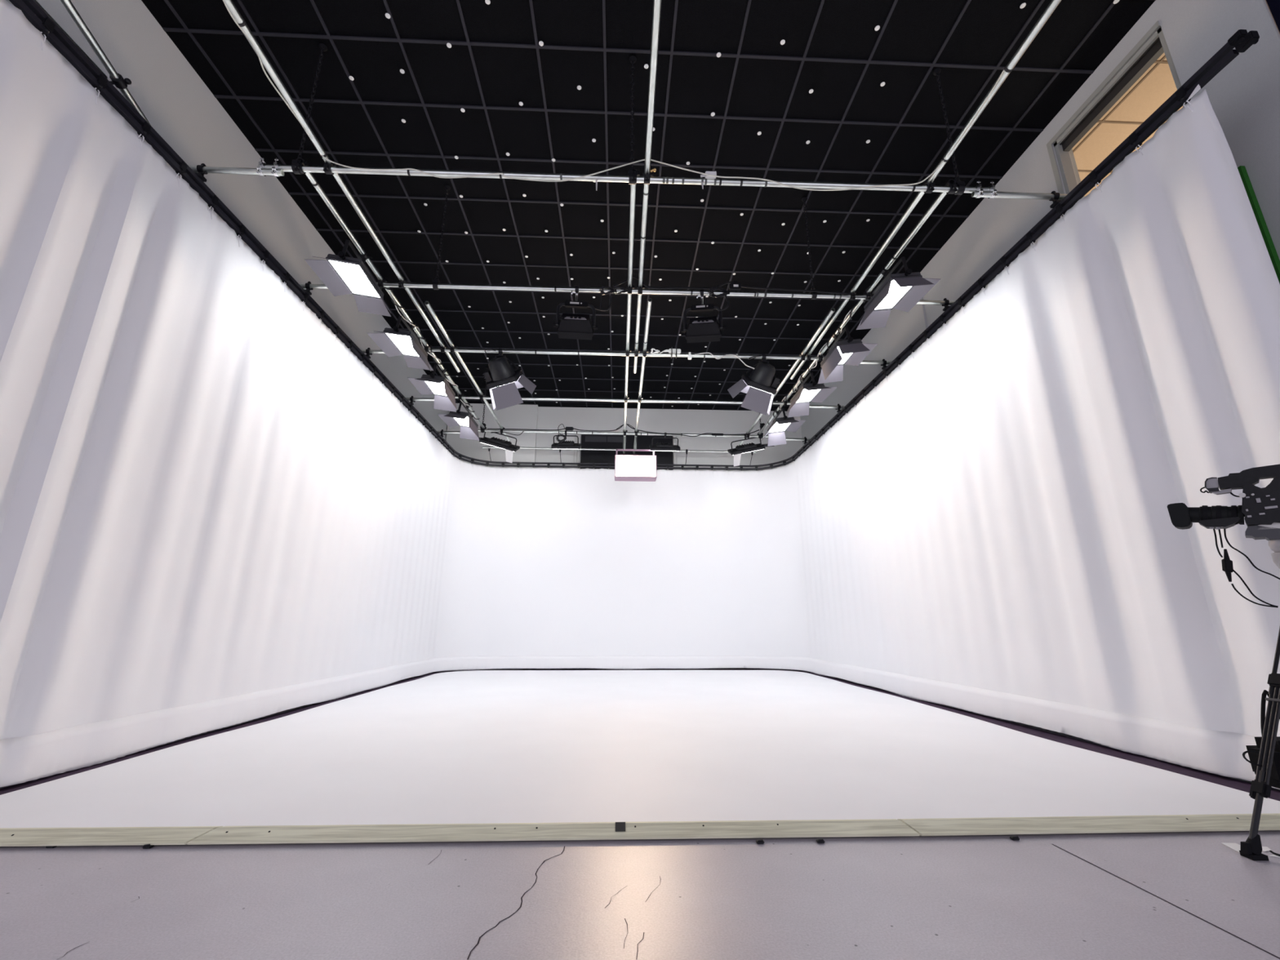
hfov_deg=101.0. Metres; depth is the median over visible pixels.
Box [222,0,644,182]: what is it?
cable
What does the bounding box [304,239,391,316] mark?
led panel
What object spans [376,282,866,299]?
pipe
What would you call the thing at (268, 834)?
board
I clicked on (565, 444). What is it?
panel light
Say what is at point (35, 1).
pipe
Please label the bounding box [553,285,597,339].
light
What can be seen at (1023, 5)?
ceiling disc
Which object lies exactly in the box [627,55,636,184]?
chain
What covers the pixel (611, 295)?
cable
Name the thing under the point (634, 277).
cable
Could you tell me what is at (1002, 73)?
cable
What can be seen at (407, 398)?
pipe
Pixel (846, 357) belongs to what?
diffuser
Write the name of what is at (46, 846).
clip
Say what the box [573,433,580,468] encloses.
trim
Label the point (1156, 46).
window
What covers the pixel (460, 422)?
diffuser
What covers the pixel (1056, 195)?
hanger
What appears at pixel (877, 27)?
ceiling disc
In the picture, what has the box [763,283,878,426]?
cable
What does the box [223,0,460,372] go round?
pipe
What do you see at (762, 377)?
spotlight
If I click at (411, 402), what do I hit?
hanger
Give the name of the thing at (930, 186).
coupler
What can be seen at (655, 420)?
wall
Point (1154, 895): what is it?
floor
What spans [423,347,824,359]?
pipe
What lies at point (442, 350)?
coupler
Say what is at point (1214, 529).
cable
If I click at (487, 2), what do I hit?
ceiling disc
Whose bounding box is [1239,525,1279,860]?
tripod
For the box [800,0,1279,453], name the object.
wall
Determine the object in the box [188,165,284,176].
pipe
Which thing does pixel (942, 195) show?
pipe
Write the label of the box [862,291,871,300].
coupler
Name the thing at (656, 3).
pipe
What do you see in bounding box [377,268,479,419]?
cable
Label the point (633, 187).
pipe
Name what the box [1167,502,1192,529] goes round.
hood
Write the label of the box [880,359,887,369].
hanger
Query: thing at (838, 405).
hanger
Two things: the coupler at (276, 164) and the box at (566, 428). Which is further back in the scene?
the box at (566, 428)
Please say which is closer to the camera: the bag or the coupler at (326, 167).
the bag
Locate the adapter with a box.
[663,346,680,358]
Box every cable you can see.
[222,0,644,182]
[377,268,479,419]
[395,305,472,415]
[487,424,623,431]
[490,431,524,435]
[594,294,611,311]
[600,292,610,311]
[613,275,850,294]
[626,424,759,436]
[650,70,1004,191]
[693,352,754,368]
[718,295,728,311]
[748,355,761,359]
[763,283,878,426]
[767,310,850,421]
[1213,528,1222,557]
[1217,528,1223,547]
[1223,528,1279,579]
[1231,568,1278,607]
[1231,583,1278,608]
[1269,850,1279,856]
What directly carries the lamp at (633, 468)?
hanging from the pipe at (633, 187)
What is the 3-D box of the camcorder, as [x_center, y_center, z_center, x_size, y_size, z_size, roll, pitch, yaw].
[3.065,0.113,2.676,0.163,0.329,0.550,13,-20,-39]
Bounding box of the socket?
[688,351,691,359]
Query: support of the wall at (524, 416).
attached to the wall at (655, 420)
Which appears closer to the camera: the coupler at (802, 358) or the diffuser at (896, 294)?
the diffuser at (896, 294)
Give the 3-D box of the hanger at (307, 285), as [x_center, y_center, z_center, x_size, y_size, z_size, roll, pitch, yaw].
[-3.655,-2.138,5.849,0.097,0.146,0.077,1,-15,-2]
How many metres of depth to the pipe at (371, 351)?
7.25 m
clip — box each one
[45,845,57,848]
[142,844,154,848]
[755,839,764,844]
[815,839,824,843]
[1009,835,1019,840]
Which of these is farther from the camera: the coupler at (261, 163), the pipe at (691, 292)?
the pipe at (691, 292)
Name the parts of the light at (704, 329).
handle, control panel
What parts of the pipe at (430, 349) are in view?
cable coil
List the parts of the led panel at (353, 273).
barn door, tilt knob, barn door, barn door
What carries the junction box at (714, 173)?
attached to the pipe at (315, 169)
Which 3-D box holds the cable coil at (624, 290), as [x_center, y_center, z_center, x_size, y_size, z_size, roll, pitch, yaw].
[-0.218,-2.122,5.909,0.170,0.096,0.051,1,-15,-2]
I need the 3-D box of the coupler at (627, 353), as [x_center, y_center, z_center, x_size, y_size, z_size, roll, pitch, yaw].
[-0.167,-1.787,7.424,0.086,0.148,0.086,1,-15,-2]
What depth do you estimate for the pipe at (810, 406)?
9.06 m
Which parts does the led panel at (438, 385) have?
barn door, barn door, barn door, barn door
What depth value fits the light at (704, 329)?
5.91 m
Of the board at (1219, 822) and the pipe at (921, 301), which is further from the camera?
the pipe at (921, 301)
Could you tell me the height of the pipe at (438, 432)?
0.048 m
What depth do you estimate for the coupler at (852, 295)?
6.09 m
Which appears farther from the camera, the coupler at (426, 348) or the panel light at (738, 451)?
the panel light at (738, 451)
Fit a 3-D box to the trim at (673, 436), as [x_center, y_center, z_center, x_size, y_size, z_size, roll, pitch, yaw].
[0.848,-0.569,12.462,0.098,1.100,0.060,1,-15,-2]
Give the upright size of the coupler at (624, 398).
0.148 m
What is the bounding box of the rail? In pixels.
[482,446,755,453]
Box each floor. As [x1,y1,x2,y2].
[0,668,1279,959]
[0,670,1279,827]
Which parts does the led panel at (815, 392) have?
barn door, barn door, barn door, barn door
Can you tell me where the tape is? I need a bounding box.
[0,669,1279,800]
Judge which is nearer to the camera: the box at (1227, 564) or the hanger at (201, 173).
the box at (1227, 564)
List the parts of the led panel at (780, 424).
barn door, barn door, barn door, barn door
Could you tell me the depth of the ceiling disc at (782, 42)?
4.71 m
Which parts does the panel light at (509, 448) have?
barn door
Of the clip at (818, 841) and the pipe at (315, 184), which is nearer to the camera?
the clip at (818, 841)
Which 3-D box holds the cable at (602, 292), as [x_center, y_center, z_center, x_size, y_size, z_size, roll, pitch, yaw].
[-0.386,-1.987,5.872,0.124,0.269,0.063,1,-15,-2]
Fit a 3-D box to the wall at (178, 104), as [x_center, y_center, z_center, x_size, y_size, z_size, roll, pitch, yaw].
[-4.406,-0.342,6.568,0.200,5.950,11.260,1,-15,-2]
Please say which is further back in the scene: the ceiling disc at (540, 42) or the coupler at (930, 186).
the ceiling disc at (540, 42)
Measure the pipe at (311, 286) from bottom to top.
0.048 m
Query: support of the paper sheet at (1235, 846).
on the floor at (1154, 895)
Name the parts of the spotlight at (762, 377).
barn door, barn door, barn door, barn door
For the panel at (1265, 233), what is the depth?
3.63 m
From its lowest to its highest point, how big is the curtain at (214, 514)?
4.341 m
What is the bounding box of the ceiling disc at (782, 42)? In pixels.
[780,39,785,44]
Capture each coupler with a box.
[255,157,266,176]
[271,158,280,177]
[293,158,309,173]
[323,159,337,174]
[377,276,387,288]
[398,277,408,288]
[424,343,431,352]
[440,343,447,352]
[449,344,457,352]
[479,392,485,399]
[623,395,629,402]
[625,348,631,356]
[626,284,634,293]
[630,168,639,184]
[633,349,639,356]
[636,284,644,294]
[642,170,653,184]
[642,348,648,356]
[799,351,806,360]
[805,351,812,360]
[817,353,823,360]
[848,288,856,299]
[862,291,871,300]
[922,178,934,193]
[945,178,957,194]
[974,180,983,198]
[987,181,997,198]
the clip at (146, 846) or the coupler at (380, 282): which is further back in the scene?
the coupler at (380, 282)
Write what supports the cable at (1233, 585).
hanging from the box at (1227, 564)
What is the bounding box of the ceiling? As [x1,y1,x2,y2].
[141,0,1155,411]
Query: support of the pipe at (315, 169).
hanging from the chain at (633, 59)
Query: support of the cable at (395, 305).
attached to the pipe at (315, 184)
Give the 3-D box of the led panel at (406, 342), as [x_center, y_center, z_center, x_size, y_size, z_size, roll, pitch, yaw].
[-3.039,-1.768,6.763,0.584,0.547,0.981,0,-15,-1]
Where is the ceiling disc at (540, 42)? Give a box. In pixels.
[538,40,543,46]
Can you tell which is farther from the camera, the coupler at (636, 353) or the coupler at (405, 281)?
the coupler at (636, 353)
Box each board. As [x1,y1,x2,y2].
[0,826,228,846]
[186,818,919,844]
[580,434,673,470]
[897,813,1279,835]
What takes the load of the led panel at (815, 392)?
hanging from the pipe at (942, 195)
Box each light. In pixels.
[479,429,519,462]
[551,430,581,448]
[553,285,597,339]
[649,432,679,451]
[681,289,724,342]
[727,434,774,466]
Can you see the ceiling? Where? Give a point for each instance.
(495, 61)
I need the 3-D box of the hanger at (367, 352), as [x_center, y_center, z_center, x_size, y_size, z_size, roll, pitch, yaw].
[-3.717,-1.756,7.257,0.097,0.146,0.077,1,-15,-2]
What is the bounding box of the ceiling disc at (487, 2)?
[484,0,490,4]
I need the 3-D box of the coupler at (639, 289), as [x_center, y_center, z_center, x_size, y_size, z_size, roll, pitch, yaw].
[0.011,-2.169,6.018,0.086,0.148,0.086,1,-15,-2]
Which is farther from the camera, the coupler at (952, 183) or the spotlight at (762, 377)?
the spotlight at (762, 377)
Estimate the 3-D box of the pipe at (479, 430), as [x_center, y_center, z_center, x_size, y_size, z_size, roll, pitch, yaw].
[-0.276,-0.928,10.540,6.281,0.054,0.054,1,-15,-3]
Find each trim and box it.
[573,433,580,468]
[673,435,678,466]
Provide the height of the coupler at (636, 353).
0.148 m
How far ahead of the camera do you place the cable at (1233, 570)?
2.59 m
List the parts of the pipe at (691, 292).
cable coil, cable coil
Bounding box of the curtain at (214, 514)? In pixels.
[0,0,1279,789]
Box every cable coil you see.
[556,433,566,441]
[613,286,627,294]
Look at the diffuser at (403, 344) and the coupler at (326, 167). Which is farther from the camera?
the diffuser at (403, 344)
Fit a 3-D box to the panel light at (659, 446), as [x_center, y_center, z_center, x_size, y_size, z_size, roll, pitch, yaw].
[0.504,-0.735,10.691,0.618,0.363,0.379,1,-15,-2]
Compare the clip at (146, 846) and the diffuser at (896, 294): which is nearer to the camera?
the clip at (146, 846)
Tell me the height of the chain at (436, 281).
1.402 m
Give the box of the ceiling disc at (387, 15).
[385,13,390,18]
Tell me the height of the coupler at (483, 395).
0.148 m
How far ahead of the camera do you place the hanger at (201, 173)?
4.33 m
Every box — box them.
[564,426,573,431]
[700,171,716,178]
[711,433,723,435]
[728,280,741,291]
[1221,548,1233,582]
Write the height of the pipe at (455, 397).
0.048 m
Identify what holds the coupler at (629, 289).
attached to the pipe at (691, 292)
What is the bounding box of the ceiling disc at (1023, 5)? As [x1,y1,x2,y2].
[1019,2,1026,8]
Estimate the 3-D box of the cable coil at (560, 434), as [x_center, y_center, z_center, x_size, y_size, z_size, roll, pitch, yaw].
[-1.552,-0.827,10.383,0.218,0.172,0.051,1,-15,-2]
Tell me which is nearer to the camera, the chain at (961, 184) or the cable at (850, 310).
the chain at (961, 184)
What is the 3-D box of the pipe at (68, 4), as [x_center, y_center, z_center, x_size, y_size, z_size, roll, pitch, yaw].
[-3.549,-2.952,3.270,0.049,0.048,2.335,5,-16,-16]
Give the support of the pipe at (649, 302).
on the pipe at (479, 430)
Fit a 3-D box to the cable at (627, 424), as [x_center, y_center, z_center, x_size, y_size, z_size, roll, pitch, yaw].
[1.071,-0.976,10.540,2.664,0.241,0.019,1,-15,-2]
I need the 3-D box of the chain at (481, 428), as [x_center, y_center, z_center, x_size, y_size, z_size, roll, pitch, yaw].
[-3.106,-1.613,10.563,0.070,1.402,0.081,1,-15,-2]
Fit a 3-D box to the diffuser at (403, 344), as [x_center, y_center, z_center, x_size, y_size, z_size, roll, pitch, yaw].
[-2.977,-1.720,6.716,0.298,0.008,0.538,8,-15,1]
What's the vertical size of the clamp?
0.145 m
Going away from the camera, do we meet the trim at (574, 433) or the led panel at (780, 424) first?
the led panel at (780, 424)
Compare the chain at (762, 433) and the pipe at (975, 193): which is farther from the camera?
the chain at (762, 433)
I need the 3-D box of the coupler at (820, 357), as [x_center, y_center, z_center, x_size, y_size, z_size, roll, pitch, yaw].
[2.584,-1.753,7.531,0.086,0.148,0.086,1,-15,-2]
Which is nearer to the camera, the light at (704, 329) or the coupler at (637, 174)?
the coupler at (637, 174)
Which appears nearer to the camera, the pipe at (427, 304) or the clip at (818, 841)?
the clip at (818, 841)
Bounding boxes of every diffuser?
[328,260,379,297]
[386,333,418,355]
[425,381,446,395]
[454,416,468,426]
[768,422,790,432]
[796,389,820,402]
[837,346,852,364]
[875,280,911,309]
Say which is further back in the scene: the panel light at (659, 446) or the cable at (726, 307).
the panel light at (659, 446)
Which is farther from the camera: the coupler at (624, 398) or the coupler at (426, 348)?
the coupler at (624, 398)
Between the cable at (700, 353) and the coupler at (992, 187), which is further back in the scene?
the cable at (700, 353)
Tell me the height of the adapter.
0.135 m
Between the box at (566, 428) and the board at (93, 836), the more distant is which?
the box at (566, 428)
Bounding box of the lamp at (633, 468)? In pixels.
[614,436,656,481]
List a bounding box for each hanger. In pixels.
[195,163,208,182]
[305,281,313,294]
[364,347,372,358]
[409,395,415,404]
[835,404,840,412]
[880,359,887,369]
[942,297,949,311]
[1048,191,1061,208]
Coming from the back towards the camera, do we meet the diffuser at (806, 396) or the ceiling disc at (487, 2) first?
the diffuser at (806, 396)
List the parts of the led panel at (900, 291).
barn door, barn door, tilt knob, barn door, barn door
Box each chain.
[291,43,327,174]
[431,185,450,289]
[480,367,488,432]
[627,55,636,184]
[759,413,763,438]
[801,196,817,299]
[933,67,965,195]
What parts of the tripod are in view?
camera plate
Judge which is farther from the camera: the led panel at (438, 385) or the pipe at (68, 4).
the led panel at (438, 385)
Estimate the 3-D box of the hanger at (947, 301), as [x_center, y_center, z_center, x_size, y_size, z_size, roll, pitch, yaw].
[3.533,-2.049,6.127,0.097,0.146,0.077,1,-15,-2]
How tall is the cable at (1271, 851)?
0.008 m
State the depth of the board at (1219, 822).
2.44 m
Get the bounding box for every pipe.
[33,0,107,78]
[60,0,152,127]
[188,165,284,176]
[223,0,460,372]
[257,164,995,193]
[298,283,382,289]
[305,172,484,428]
[360,349,399,353]
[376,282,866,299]
[405,397,434,400]
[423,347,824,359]
[424,301,515,452]
[436,431,460,433]
[454,395,804,404]
[477,429,768,437]
[622,184,635,453]
[632,297,652,453]
[633,0,661,373]
[733,307,835,455]
[758,192,946,434]
[786,438,810,440]
[790,0,1061,379]
[808,404,844,408]
[860,360,892,364]
[915,299,955,305]
[971,191,1066,199]
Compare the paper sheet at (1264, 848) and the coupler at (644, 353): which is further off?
the coupler at (644, 353)
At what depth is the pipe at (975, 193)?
4.58 m
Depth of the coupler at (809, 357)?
7.51 m
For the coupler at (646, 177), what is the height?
0.148 m
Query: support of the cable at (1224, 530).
hanging from the camcorder
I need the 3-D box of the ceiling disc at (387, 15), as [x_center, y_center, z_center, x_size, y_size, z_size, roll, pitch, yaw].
[-2.159,-3.972,4.513,0.041,0.006,0.042,1,-15,-2]
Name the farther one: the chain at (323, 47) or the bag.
the chain at (323, 47)
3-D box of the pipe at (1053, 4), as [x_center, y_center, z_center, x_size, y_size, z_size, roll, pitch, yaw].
[2.490,-2.394,5.324,0.054,0.054,6.100,1,-15,-2]
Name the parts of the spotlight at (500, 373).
barn door, barn door, barn door, barn door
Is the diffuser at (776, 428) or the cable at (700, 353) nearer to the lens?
the cable at (700, 353)
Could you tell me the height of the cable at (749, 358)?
0.072 m
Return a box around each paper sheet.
[1221,842,1239,853]
[1262,846,1271,851]
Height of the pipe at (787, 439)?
0.048 m
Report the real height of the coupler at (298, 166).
0.148 m
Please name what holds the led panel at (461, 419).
hanging from the pipe at (315, 184)
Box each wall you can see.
[5,0,448,447]
[445,403,537,669]
[534,406,802,668]
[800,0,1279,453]
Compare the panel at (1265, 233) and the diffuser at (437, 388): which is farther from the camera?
the diffuser at (437, 388)
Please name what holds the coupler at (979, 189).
attached to the pipe at (315, 169)
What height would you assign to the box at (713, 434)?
0.045 m
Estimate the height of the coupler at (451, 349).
0.148 m
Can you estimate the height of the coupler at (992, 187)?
0.164 m
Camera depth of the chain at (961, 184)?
4.75 m
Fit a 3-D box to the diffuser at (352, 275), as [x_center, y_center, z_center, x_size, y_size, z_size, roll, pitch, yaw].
[-2.924,-2.069,5.431,0.298,0.008,0.538,9,-16,-2]
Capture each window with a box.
[1046,21,1186,208]
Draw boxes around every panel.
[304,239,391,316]
[367,315,433,370]
[407,364,456,412]
[437,401,479,440]
[762,407,805,446]
[786,372,836,417]
[817,326,877,383]
[856,257,941,329]
[1237,165,1279,283]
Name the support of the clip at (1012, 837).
on the floor at (1154, 895)
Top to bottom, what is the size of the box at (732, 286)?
0.108 m
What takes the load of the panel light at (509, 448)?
hanging from the pipe at (479, 430)
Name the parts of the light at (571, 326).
control panel, handle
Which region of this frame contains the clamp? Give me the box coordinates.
[109,73,131,88]
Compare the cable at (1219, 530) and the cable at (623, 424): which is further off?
the cable at (623, 424)
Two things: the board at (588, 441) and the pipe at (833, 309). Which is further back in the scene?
the board at (588, 441)
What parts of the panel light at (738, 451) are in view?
barn door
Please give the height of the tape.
0.004 m
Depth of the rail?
11.82 m
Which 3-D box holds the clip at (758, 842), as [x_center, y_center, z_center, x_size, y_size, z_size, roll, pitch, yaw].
[0.527,1.584,2.314,0.034,0.018,0.024,1,-15,-2]
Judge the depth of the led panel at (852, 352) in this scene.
6.93 m
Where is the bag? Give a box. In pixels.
[1245,689,1279,788]
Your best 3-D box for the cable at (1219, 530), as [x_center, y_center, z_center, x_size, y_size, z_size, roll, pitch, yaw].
[2.973,0.298,2.699,0.007,0.098,0.014,13,-20,-39]
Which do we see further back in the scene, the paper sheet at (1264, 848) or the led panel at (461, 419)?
the led panel at (461, 419)
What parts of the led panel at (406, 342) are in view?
barn door, barn door, tilt knob, barn door, barn door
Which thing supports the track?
hanging from the hanger at (201, 173)
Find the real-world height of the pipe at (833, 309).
0.048 m
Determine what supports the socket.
attached to the pipe at (430, 349)
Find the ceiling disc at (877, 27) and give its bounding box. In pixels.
[874,25,879,31]
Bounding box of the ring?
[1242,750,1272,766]
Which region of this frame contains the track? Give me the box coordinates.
[8,0,1259,470]
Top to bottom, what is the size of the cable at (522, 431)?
0.098 m
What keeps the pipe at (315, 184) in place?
on the pipe at (479, 430)
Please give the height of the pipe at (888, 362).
0.048 m
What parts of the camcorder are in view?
carry handle, plate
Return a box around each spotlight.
[482,348,536,410]
[727,354,780,415]
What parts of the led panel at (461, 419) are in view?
barn door, barn door, barn door, barn door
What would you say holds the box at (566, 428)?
attached to the pipe at (479, 430)
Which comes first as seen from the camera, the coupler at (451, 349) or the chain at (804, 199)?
the chain at (804, 199)
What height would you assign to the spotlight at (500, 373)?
0.838 m
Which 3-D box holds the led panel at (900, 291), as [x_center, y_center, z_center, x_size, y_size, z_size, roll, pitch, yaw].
[2.761,-2.036,5.739,0.587,0.546,0.907,1,-15,-4]
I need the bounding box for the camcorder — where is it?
[1167,464,1279,529]
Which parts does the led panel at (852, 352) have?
barn door, barn door, barn door, barn door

